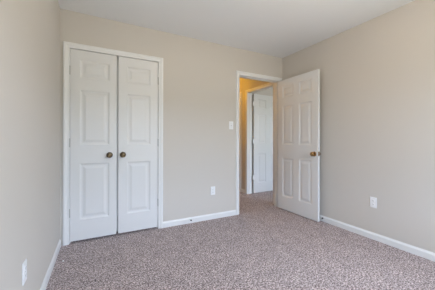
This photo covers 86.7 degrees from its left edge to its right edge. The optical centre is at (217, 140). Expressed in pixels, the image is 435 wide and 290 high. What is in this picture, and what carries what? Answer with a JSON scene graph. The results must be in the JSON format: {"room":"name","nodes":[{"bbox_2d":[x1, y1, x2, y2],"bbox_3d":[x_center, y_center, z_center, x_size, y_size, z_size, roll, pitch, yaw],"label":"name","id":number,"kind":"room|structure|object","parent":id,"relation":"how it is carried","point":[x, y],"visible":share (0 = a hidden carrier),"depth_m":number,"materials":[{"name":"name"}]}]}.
{"room":"empty bedroom","nodes":[
{"label":"empty bedroom","id":0,"kind":"room"},
{"bbox_2d":[0,0,59,289],"bbox_3d":[-0.855,-0.131,0.765,0.150,2.440,3.550,0,0,-28],"label":"wall","id":1,"kind":"structure","parent":0,"point":[29,29],"depth_m":1.29,"materials":[{"name":"grey paint"}]},
{"bbox_2d":[22,258,26,285],"bbox_3d":[-1.030,0.704,1.233,0.009,0.115,0.070,0,0,-27],"label":"wall outlet","id":2,"kind":"object","parent":1,"relation":"attached to","point":[24,265],"visible":1,"depth_m":1.22,"materials":[{"name":"white plastic"}]},
{"bbox_2d":[40,239,60,289],"bbox_3d":[-0.821,1.052,0.831,0.013,0.074,3.432,0,0,-27],"label":"baseboard","id":3,"kind":"structure","parent":1,"relation":"attached to","point":[52,263],"depth_m":1.88,"materials":[{"name":"white paint"}]},
{"bbox_2d":[60,9,281,245],"bbox_3d":[-0.369,-0.129,3.093,3.187,2.440,0.110,0,0,-28],"label":"wall","id":4,"kind":"structure","parent":0,"point":[199,76],"depth_m":3.03,"materials":[{"name":"grey paint"}]},
{"bbox_2d":[69,49,116,241],"bbox_3d":[-1.343,0.054,2.502,0.458,2.024,0.098,0,0,-28],"label":"door","id":5,"kind":"structure","parent":4,"relation":"in","point":[93,76],"depth_m":2.51,"materials":[{"name":"white paint"}]},
{"bbox_2d":[63,41,162,245],"bbox_3d":[-1.160,0.035,2.665,1.038,2.107,0.128,0,0,-28],"label":"door frame","id":6,"kind":"structure","parent":4,"relation":"attached to","point":[66,45],"depth_m":2.41,"materials":[{"name":"white paint"}]},
{"bbox_2d":[116,56,158,232],"bbox_3d":[-0.932,0.055,2.725,0.474,2.024,0.108,0,0,-28],"label":"door","id":7,"kind":"structure","parent":4,"relation":"in","point":[137,80],"depth_m":2.73,"materials":[{"name":"white paint"}]},
{"bbox_2d":[163,210,235,227],"bbox_3d":[-0.205,1.054,3.111,1.073,0.074,0.013,0,0,-28],"label":"baseboard","id":8,"kind":"structure","parent":4,"relation":"attached to","point":[182,221],"depth_m":3.08,"materials":[{"name":"white paint"}]},
{"bbox_2d":[211,186,214,194],"bbox_3d":[-0.063,0.700,3.188,0.070,0.115,0.009,0,0,-28],"label":"wall outlet","id":9,"kind":"object","parent":4,"relation":"attached to","point":[213,187],"visible":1,"depth_m":3.19,"materials":[{"name":"white plastic"}]},
{"bbox_2d":[229,121,232,128],"bbox_3d":[0.199,-0.212,3.321,0.070,0.115,0.017,0,0,-28],"label":"light switch","id":10,"kind":"object","parent":4,"relation":"attached to","point":[230,122],"visible":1,"depth_m":3.32,"materials":[{"name":"white plastic"}]},
{"bbox_2d":[236,70,281,214],"bbox_3d":[0.638,0.039,3.617,0.885,2.107,0.128,0,0,-28],"label":"door frame","id":11,"kind":"structure","parent":4,"relation":"attached to","point":[238,73],"depth_m":3.59,"materials":[{"name":"white paint"}]},
{"bbox_2d":[58,0,414,57],"bbox_3d":[0.942,-1.396,3.468,6.050,0.100,6.690,0,0,-28],"label":"ceiling","id":12,"kind":"structure","parent":0,"point":[277,28],"depth_m":2.52,"materials":[{"name":"white paint"}]},
{"bbox_2d":[46,191,434,289],"bbox_3d":[0.936,1.144,3.468,6.050,0.100,6.690,0,0,-28],"label":"floor","id":13,"kind":"structure","parent":0,"point":[266,246],"depth_m":2.14,"materials":[{"name":"brown carpet"}]},
{"bbox_2d":[252,87,272,192],"bbox_3d":[1.788,-0.124,5.388,2.553,2.440,0.100,0,0,-28],"label":"wall","id":14,"kind":"structure","parent":0,"point":[269,92],"depth_m":4.77,"materials":[{"name":"grey paint"}]},
{"bbox_2d":[253,94,272,192],"bbox_3d":[1.064,0.071,4.860,0.788,2.022,0.098,0,0,-30],"label":"door","id":15,"kind":"structure","parent":14,"relation":"in","point":[262,104],"depth_m":4.81,"materials":[{"name":"white paint"}]},
{"bbox_2d":[278,69,320,221],"bbox_3d":[1.165,0.071,3.397,0.162,2.022,0.772,0,0,-28],"label":"door","id":16,"kind":"structure","parent":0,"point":[299,153],"depth_m":3.32,"materials":[{"name":"white paint"}]},
{"bbox_2d":[240,0,434,252],"bbox_3d":[1.243,-0.126,3.572,0.110,2.440,6.550,0,0,-28],"label":"wall","id":17,"kind":"structure","parent":0,"point":[377,75],"depth_m":2.49,"materials":[{"name":"grey paint"}]},
{"bbox_2d":[239,114,239,156],"bbox_3d":[0.347,0.069,5.272,0.098,2.022,0.760,0,0,-28],"label":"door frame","id":18,"kind":"structure","parent":17,"relation":"in","point":[239,114],"depth_m":5.06,"materials":[{"name":"white paint"}]},
{"bbox_2d":[239,92,240,191],"bbox_3d":[0.288,0.040,5.240,0.017,2.105,0.882,0,0,-28],"label":"door frame","id":19,"kind":"structure","parent":17,"relation":"attached to","point":[240,92],"depth_m":4.85,"materials":[{"name":"white paint"}]},
{"bbox_2d":[245,82,273,203],"bbox_3d":[0.826,0.041,4.342,0.128,2.105,0.884,0,0,-28],"label":"door frame","id":20,"kind":"structure","parent":17,"relation":"attached to","point":[249,95],"depth_m":4.67,"materials":[{"name":"white paint"}]},
{"bbox_2d":[370,197,376,207],"bbox_3d":[1.718,0.688,2.543,0.009,0.115,0.070,0,0,-28],"label":"wall outlet","id":21,"kind":"object","parent":17,"relation":"attached to","point":[373,201],"visible":1,"depth_m":2.54,"materials":[{"name":"white plastic"}]},
{"bbox_2d":[320,215,434,261],"bbox_3d":[1.868,1.059,2.254,0.013,0.074,3.432,0,0,-28],"label":"baseboard","id":22,"kind":"structure","parent":17,"relation":"attached to","point":[414,250],"depth_m":2.44,"materials":[{"name":"white paint"}]}
]}

